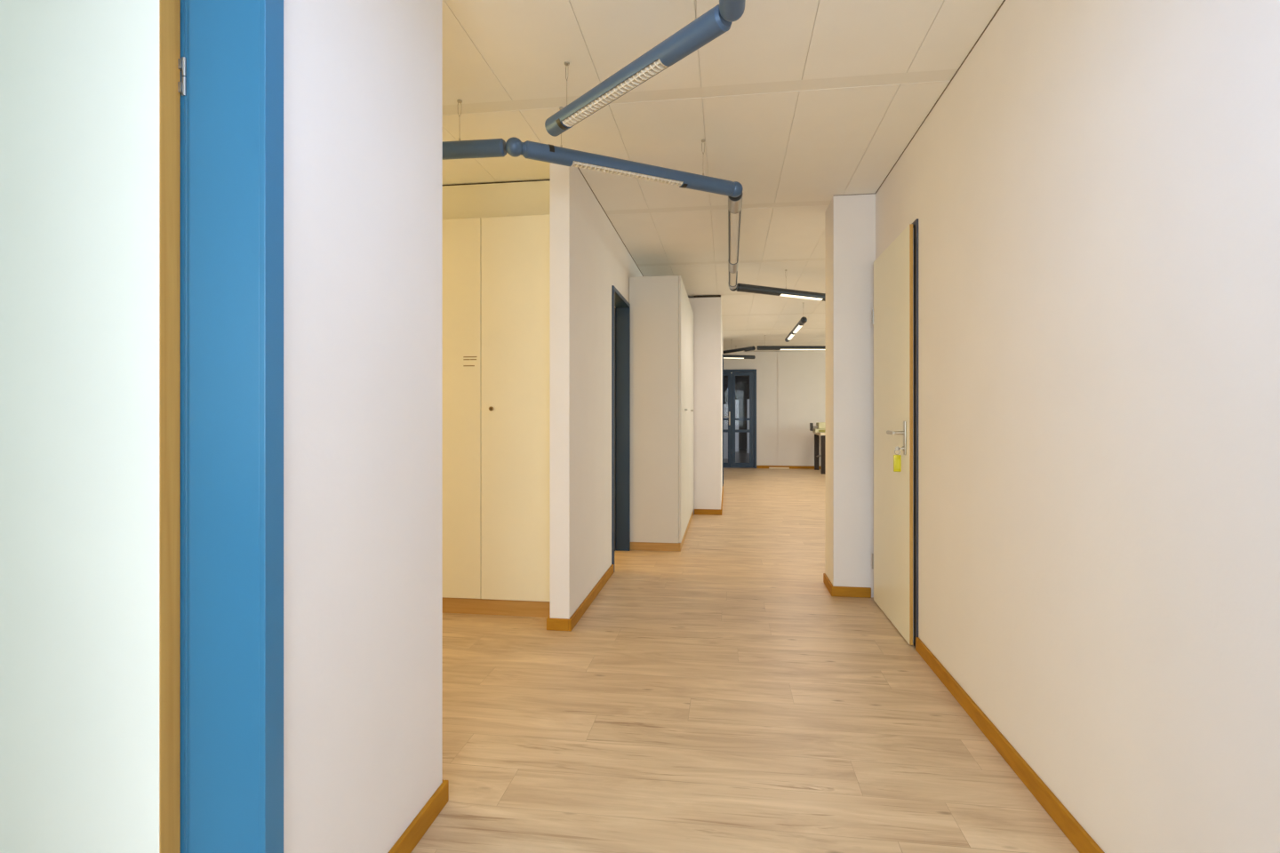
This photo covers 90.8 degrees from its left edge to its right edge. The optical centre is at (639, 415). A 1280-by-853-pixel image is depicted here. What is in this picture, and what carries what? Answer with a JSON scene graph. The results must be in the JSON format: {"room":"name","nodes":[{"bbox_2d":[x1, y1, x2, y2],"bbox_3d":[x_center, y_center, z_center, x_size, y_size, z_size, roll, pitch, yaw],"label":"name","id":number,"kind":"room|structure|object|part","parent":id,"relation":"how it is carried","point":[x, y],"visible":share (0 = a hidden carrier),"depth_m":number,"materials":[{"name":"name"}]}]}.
{"room":"office corridor","nodes":[
{"label":"office corridor","id":0,"kind":"room"},
{"bbox_2d":[283,0,442,852],"bbox_3d":[-0.941,-0.125,-0.310,0.150,2.490,4.328,0,0,8],"label":"wall","id":1,"kind":"structure","parent":0,"point":[363,79],"depth_m":1.41,"materials":[{"name":"white paint"}]},
{"bbox_2d":[0,0,283,852],"bbox_3d":[-1.226,0.070,0.765,1.033,2.100,0.970,0,0,8],"label":"door","id":2,"kind":"structure","parent":1,"relation":"in","point":[141,141],"depth_m":1.12,"materials":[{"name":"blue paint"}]},
{"bbox_3d":[-0.808,0.070,0.707,0.189,2.100,0.970,0,0,8],"label":"frame","id":3,"kind":"part","parent":2,"relation":"part of","materials":[{"name":"blue paint"}]},
{"bbox_2d":[388,779,448,852],"bbox_3d":[-2.437,1.089,-0.097,3.199,0.062,4.342,0,0,8],"label":"baseboard","id":4,"kind":"structure","parent":1,"relation":"attached to","point":[408,841],"depth_m":1.68,"materials":[{"name":"brown wood"}]},
{"bbox_2d":[550,162,642,619],"bbox_3d":[-0.148,-0.125,5.270,0.105,2.490,3.980,0,0,8],"label":"wall","id":5,"kind":"structure","parent":0,"point":[588,257],"depth_m":3.53,"materials":[{"name":"white paint"}]},
{"bbox_2d":[442,179,550,186],"bbox_3d":[-1.231,-1.365,3.958,1.678,0.008,0.414,0,0,8],"label":"trim","id":6,"kind":"structure","parent":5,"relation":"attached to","point":[540,180],"depth_m":3.70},
{"bbox_2d":[546,564,613,631],"bbox_3d":[-0.338,1.089,3.896,0.133,0.062,1.234,0,0,8],"label":"baseboard","id":7,"kind":"structure","parent":5,"relation":"attached to","point":[552,624],"depth_m":3.45,"materials":[{"name":"brown wood"}]},
{"bbox_2d":[577,167,643,276],"bbox_3d":[-0.094,-1.369,5.262,0.004,0.002,3.980,0,0,8],"label":"trim","id":8,"kind":"structure","parent":5,"relation":"attached to","point":[578,167],"depth_m":4.28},
{"bbox_2d":[611,285,630,572],"bbox_3d":[-0.603,0.094,4.924,0.938,2.052,0.801,0,0,8],"label":"door","id":9,"kind":"structure","parent":5,"relation":"in","point":[620,314],"depth_m":5.24,"materials":[{"name":"blue paint"}]},
{"bbox_2d":[604,200,831,215],"bbox_3d":[1.315,-1.373,4.042,9.700,0.005,0.086,0,0,8],"label":"trim","id":10,"kind":"structure","parent":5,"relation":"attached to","point":[812,203],"depth_m":4.15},
{"bbox_2d":[636,257,825,266],"bbox_3d":[1.520,-1.373,5.528,9.700,0.005,0.086,0,0,8],"label":"trim","id":11,"kind":"structure","parent":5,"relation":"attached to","point":[818,259],"depth_m":5.61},
{"bbox_2d":[614,296,722,514],"bbox_3d":[-0.808,-0.125,9.394,4.030,2.490,4.010,0,0,8],"label":"wall","id":12,"kind":"structure","parent":0,"point":[708,323],"depth_m":7.16,"materials":[{"name":"white paint"}]},
{"bbox_2d":[694,295,720,297],"bbox_3d":[0.772,-1.355,7.217,0.305,0.026,0.110,0,0,8],"label":"trim","id":13,"kind":"structure","parent":12,"relation":"attached to","point":[704,296],"depth_m":7.16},
{"bbox_2d":[694,486,723,515],"bbox_3d":[0.931,1.089,8.314,0.316,0.062,2.374,0,0,8],"label":"baseboard","id":14,"kind":"structure","parent":12,"relation":"attached to","point":[716,512],"depth_m":7.14,"materials":[{"name":"brown wood"}]},
{"bbox_2d":[722,354,723,486],"bbox_3d":[1.261,0.095,9.971,0.112,2.050,0.900,0,0,8],"label":"door","id":15,"kind":"structure","parent":12,"relation":"in","point":[723,355],"depth_m":9.52,"materials":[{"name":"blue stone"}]},
{"bbox_2d":[687,291,825,295],"bbox_3d":[1.725,-1.373,7.014,9.700,0.005,0.086,0,0,8],"label":"trim","id":16,"kind":"structure","parent":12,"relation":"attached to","point":[812,292],"depth_m":7.13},
{"bbox_2d":[721,312,825,316],"bbox_3d":[1.930,-1.373,8.500,9.700,0.005,0.086,0,0,8],"label":"trim","id":17,"kind":"structure","parent":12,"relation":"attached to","point":[803,313],"depth_m":8.50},
{"bbox_2d":[722,328,825,330],"bbox_3d":[2.135,-1.373,9.986,9.700,0.005,0.086,0,0,8],"label":"trim","id":18,"kind":"structure","parent":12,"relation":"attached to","point":[807,328],"depth_m":9.98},
{"bbox_2d":[442,0,1003,351],"bbox_3d":[2.059,-1.420,9.432,10.000,0.100,24.750,0,0,8],"label":"ceiling","id":19,"kind":"structure","parent":0,"point":[822,144],"depth_m":2.85,"materials":[{"name":"beige paint"}]},
{"bbox_2d":[442,99,506,159],"bbox_3d":[-1.283,-1.244,2.797,1.413,0.250,0.073,0,0,7],"label":"lamp","id":20,"kind":"object","parent":19,"relation":"hanging from","point":[492,148],"visible":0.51,"depth_m":2.70,"materials":[{"name":"metal"}]},
{"bbox_2d":[504,106,743,197],"bbox_3d":[-0.027,-1.242,2.965,1.221,0.253,0.078,0,0,-26],"label":"lamp","id":21,"kind":"object","parent":19,"relation":"hanging from","point":[532,150],"visible":0.87,"depth_m":2.91,"materials":[{"name":"metal"}]},
{"bbox_2d":[544,4,732,136],"bbox_3d":[-0.054,-1.243,2.177,0.073,0.252,0.929,0,0,-40],"label":"lamp","id":22,"kind":"object","parent":19,"relation":"hanging from","point":[710,25],"visible":0.96,"depth_m":2.07,"materials":[{"name":"metal"}]},
{"bbox_2d":[719,0,745,22],"bbox_3d":[0.155,-1.244,1.001,0.073,0.250,1.646,0,0,8],"label":"lamp","id":23,"kind":"object","parent":19,"relation":"hanging from","point":[731,11],"visible":1,"depth_m":1.75,"materials":[{"name":"metal"}]},
{"bbox_2d":[722,339,755,354],"bbox_3d":[1.671,-1.244,11.266,0.073,0.250,1.144,0,0,-29],"label":"lamp","id":24,"kind":"object","parent":19,"relation":"hanging from","point":[748,348],"visible":0.88,"depth_m":11.08,"materials":[{"name":"metal"}]},
{"bbox_2d":[723,345,755,359],"bbox_3d":[1.479,-1.244,12.248,1.606,0.250,0.074,0,0,-13],"label":"lamp","id":25,"kind":"object","parent":19,"relation":"hanging from","point":[732,356],"visible":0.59,"depth_m":12.33,"materials":[{"name":"metal"}]},
{"bbox_2d":[728,192,825,301],"bbox_3d":[1.771,-1.242,5.054,2.123,0.253,3.884,0,0,8],"label":"lamp","id":26,"kind":"object","parent":19,"relation":"hanging from","point":[734,204],"depth_m":4.88,"materials":[{"name":"metal"}]},
{"bbox_3d":[1.935,-1.242,6.213,2.550,0.253,0.078,0,0,-27],"label":"tube lamp","id":27,"kind":"part","parent":26,"relation":"part of","materials":[{"name":"black metal"}]},
{"bbox_2d":[780,294,822,300],"bbox_3d":[1.526,-1.126,6.001,0.508,0.013,0.055,0,0,-27],"label":"diffuser","id":28,"kind":"object","parent":26,"relation":"attached to","point":[815,297],"depth_m":6.00,"materials":[{"name":"white plastic"}]},
{"bbox_2d":[735,339,823,341],"bbox_3d":[2.341,-1.373,11.472,9.700,0.005,0.086,0,0,8],"label":"trim","id":29,"kind":"structure","parent":19,"relation":"attached to","point":[790,340],"depth_m":11.38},
{"bbox_2d":[756,335,825,350],"bbox_3d":[3.055,-1.244,10.743,2.129,0.250,0.073,0,0,-1],"label":"lamp","id":30,"kind":"object","parent":19,"relation":"hanging from","point":[758,348],"visible":0.45,"depth_m":10.71,"materials":[{"name":"metal"}]},
{"bbox_2d":[780,349,825,350],"bbox_3d":[3.140,-1.126,10.745,1.518,0.013,0.055,0,0,-1],"label":"diffuser","id":31,"kind":"object","parent":30,"relation":"attached to","point":[780,349],"depth_m":10.72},
{"bbox_2d":[784,303,807,342],"bbox_3d":[2.101,-1.242,8.569,0.078,0.253,2.029,0,0,8],"label":"lamp","id":32,"kind":"object","parent":19,"relation":"hanging from","point":[803,320],"visible":1,"depth_m":8.21,"materials":[{"name":"metal"}]},
{"bbox_2d":[792,325,801,333],"bbox_3d":[2.052,-1.126,8.196,0.055,0.013,0.698,0,0,8],"label":"diffuser","id":33,"kind":"object","parent":32,"relation":"attached to","point":[795,330],"depth_m":8.21,"materials":[{"name":"white plastic"}]},
{"bbox_2d":[723,376,749,448],"bbox_3d":[1.753,-0.125,21.840,5.700,2.490,0.150,0,0,8],"label":"wall","id":34,"kind":"structure","parent":0,"point":[741,383],"depth_m":21.53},
{"bbox_2d":[410,448,1079,852],"bbox_3d":[2.059,1.160,9.432,10.000,0.080,24.750,0,0,8],"label":"floor","id":35,"kind":"structure","parent":0,"point":[715,695],"depth_m":2.31,"materials":[{"name":"laminate"}]},
{"bbox_2d":[442,180,550,617],"bbox_3d":[-0.856,-0.120,3.825,0.811,2.480,0.577,0,0,8],"label":"tall cabinet","id":36,"kind":"object","parent":35,"relation":"on","point":[496,236],"visible":0.62,"depth_m":3.54,"materials":[{"name":"beige laminate"}]},
{"bbox_3d":[-1.094,-0.042,3.583,0.402,2.144,0.020,0,0,8],"label":"door","id":37,"kind":"part","parent":36,"relation":"part of","materials":[{"name":"beige laminate"}]},
{"bbox_3d":[-0.872,-1.238,3.704,0.811,0.244,0.020,0,0,8],"label":"panel","id":38,"kind":"part","parent":36,"relation":"part of","materials":[{"name":"beige laminate"}]},
{"bbox_3d":[-0.692,-0.042,3.528,0.402,2.144,0.020,0,0,8],"label":"door","id":39,"kind":"part","parent":36,"relation":"part of","materials":[{"name":"beige laminate"}]},
{"bbox_2d":[629,275,687,551],"bbox_3d":[0.200,-0.020,5.724,0.454,2.280,0.985,0,0,8],"label":"tall cabinet","id":40,"kind":"object","parent":35,"relation":"on","point":[659,305],"visible":1,"depth_m":5.24,"materials":[{"name":"white laminate"}]},
{"bbox_3d":[0.363,-0.054,5.452,0.019,2.208,0.490,0,0,8],"label":"door","id":41,"kind":"part","parent":40,"relation":"part of","materials":[{"name":"white laminate"}]},
{"bbox_3d":[0.431,-0.054,5.941,0.019,2.208,0.490,0,0,8],"label":"door","id":42,"kind":"part","parent":40,"relation":"part of","materials":[{"name":"white laminate"}]},
{"bbox_2d":[688,298,693,528],"bbox_3d":[0.334,-0.020,6.700,0.454,2.280,0.979,0,0,8],"label":"tall cabinet","id":43,"kind":"object","parent":35,"relation":"on","point":[690,310],"visible":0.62,"depth_m":6.49,"materials":[{"name":"white laminate"}]},
{"bbox_3d":[0.498,-0.054,6.430,0.019,2.208,0.487,0,0,8],"label":"door","id":44,"kind":"part","parent":43,"relation":"part of","materials":[{"name":"white laminate"}]},
{"bbox_3d":[0.565,-0.054,6.915,0.019,2.208,0.486,0,0,8],"label":"door","id":45,"kind":"part","parent":43,"relation":"part of","materials":[{"name":"white laminate"}]},
{"bbox_2d":[723,404,727,458],"bbox_3d":[1.728,0.410,16.544,1.300,1.420,0.050,0,0,8],"label":"window pane","id":46,"kind":"object","parent":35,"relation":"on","point":[725,406],"visible":0.02,"depth_m":16.45,"materials":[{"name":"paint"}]},
{"bbox_2d":[735,400,738,451],"bbox_3d":[3.005,0.310,19.724,0.160,1.620,0.100,0,0,8],"label":"post","id":47,"kind":"object","parent":35,"relation":"on","point":[736,401],"visible":0.56,"depth_m":19.67,"materials":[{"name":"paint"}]},
{"bbox_2d":[747,399,749,453],"bbox_3d":[3.286,0.310,18.979,0.120,1.620,0.100,0,0,8],"label":"post","id":48,"kind":"object","parent":35,"relation":"on","point":[748,399],"visible":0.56,"depth_m":18.93,"materials":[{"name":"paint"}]},
{"bbox_2d":[813,432,825,474],"bbox_3d":[4.273,0.725,12.561,1.470,0.790,1.085,0,0,8],"label":"work table","id":49,"kind":"object","parent":35,"relation":"on","point":[817,455],"visible":0.44,"depth_m":12.19,"materials":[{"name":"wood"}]},
{"bbox_3d":[3.664,0.749,13.092,0.090,0.742,0.090,0,0,8],"label":"leg","id":50,"kind":"part","parent":49,"relation":"part of","materials":[{"name":"black metal"}]},
{"bbox_2d":[809,422,825,432],"bbox_3d":[4.027,0.230,12.408,1.315,0.200,0.455,0,0,8],"label":"machine","id":51,"kind":"object","parent":49,"relation":"on","point":[820,427],"visible":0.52,"depth_m":12.33,"materials":[{"name":"beige plastic"}]},
{"bbox_3d":[3.387,0.217,12.474,0.030,0.155,0.260,0,0,8],"label":"plate","id":52,"kind":"part","parent":51,"relation":"part of","materials":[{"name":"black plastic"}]},
{"bbox_3d":[3.536,0.749,12.161,0.090,0.742,0.090,0,0,8],"label":"leg","id":53,"kind":"part","parent":49,"relation":"part of","materials":[{"name":"black metal"}]},
{"bbox_2d":[723,351,825,466],"bbox_3d":[2.624,-0.125,13.523,9.700,2.490,0.130,0,0,8],"label":"wall","id":54,"kind":"structure","parent":0,"point":[791,385],"depth_m":13.39,"materials":[{"name":"white paint"}]},
{"bbox_2d":[723,369,756,468],"bbox_3d":[1.756,0.064,13.603,1.484,2.112,0.209,0,0,8],"label":"door","id":55,"kind":"structure","parent":54,"relation":"in","point":[731,373],"depth_m":13.51,"materials":[{"name":"blue paint"}]},
{"bbox_2d":[756,465,820,469],"bbox_3d":[4.954,1.089,13.129,4.975,0.062,0.014,0,0,8],"label":"baseboard","id":56,"kind":"structure","parent":54,"relation":"attached to","point":[757,467],"depth_m":13.36,"materials":[{"name":"brown wood"}]},
{"bbox_2d":[825,193,875,597],"bbox_3d":[1.421,-0.125,4.056,0.395,2.490,0.325,0,0,8],"label":"wall column","id":57,"kind":"structure","parent":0,"point":[850,220],"depth_m":3.91,"materials":[{"name":"white paint"}]},
{"bbox_2d":[823,573,871,598],"bbox_3d":[1.327,1.089,4.062,0.236,0.062,0.339,0,0,8],"label":"baseboard","id":58,"kind":"structure","parent":57,"relation":"attached to","point":[835,591],"depth_m":3.90,"materials":[{"name":"brown wood"}]},
{"bbox_2d":[875,0,1279,852],"bbox_3d":[1.068,-0.125,0.584,0.143,2.490,6.650,0,0,8],"label":"wall","id":59,"kind":"structure","parent":0,"point":[1093,192],"depth_m":1.50,"materials":[{"name":"white paint"}]},
{"bbox_2d":[442,69,957,115],"bbox_3d":[1.110,-1.373,2.556,9.700,0.005,0.086,0,0,8],"label":"trim","id":60,"kind":"structure","parent":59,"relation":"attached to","point":[947,75],"depth_m":2.66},
{"bbox_2d":[872,218,918,647],"bbox_3d":[1.412,0.088,3.431,0.234,2.064,0.839,0,0,8],"label":"door","id":61,"kind":"structure","parent":59,"relation":"in","point":[895,311],"depth_m":3.25,"materials":[{"name":"paint"}]},
{"bbox_3d":[1.290,0.085,3.195,0.056,0.019,0.136,0,0,8],"label":"handle","id":62,"kind":"part","parent":61,"relation":"part of","materials":[{"name":"silver metal"}]},
{"bbox_2d":[893,446,902,471],"bbox_3d":[1.281,0.214,3.134,0.043,0.127,0.009,0,0,8],"label":"tag","id":63,"kind":"object","parent":61,"relation":"hanging from","point":[897,459],"visible":1,"depth_m":3.13,"materials":[{"name":"yellow plastic"}]},
{"bbox_3d":[1.313,0.110,3.132,0.008,0.170,0.034,0,0,8],"label":"lock plate","id":64,"kind":"part","parent":61,"relation":"part of","materials":[{"name":"silver metal"}]},
{"bbox_3d":[1.454,0.088,3.425,0.150,2.064,0.839,0,0,8],"label":"frame","id":65,"kind":"part","parent":61,"relation":"part of","materials":[{"name":"paint"}]},
{"bbox_2d":[839,0,1005,195],"bbox_3d":[0.873,-1.369,0.611,0.252,0.002,6.650,0,0,8],"label":"trim","id":66,"kind":"structure","parent":59,"relation":"attached to","point":[1004,0],"depth_m":2.62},
{"bbox_2d":[915,637,1104,852],"bbox_3d":[0.931,1.089,0.160,0.014,0.062,5.771,0,0,8],"label":"baseboard","id":67,"kind":"structure","parent":59,"relation":"attached to","point":[1063,819],"depth_m":1.96,"materials":[{"name":"brown wood"}]}
]}

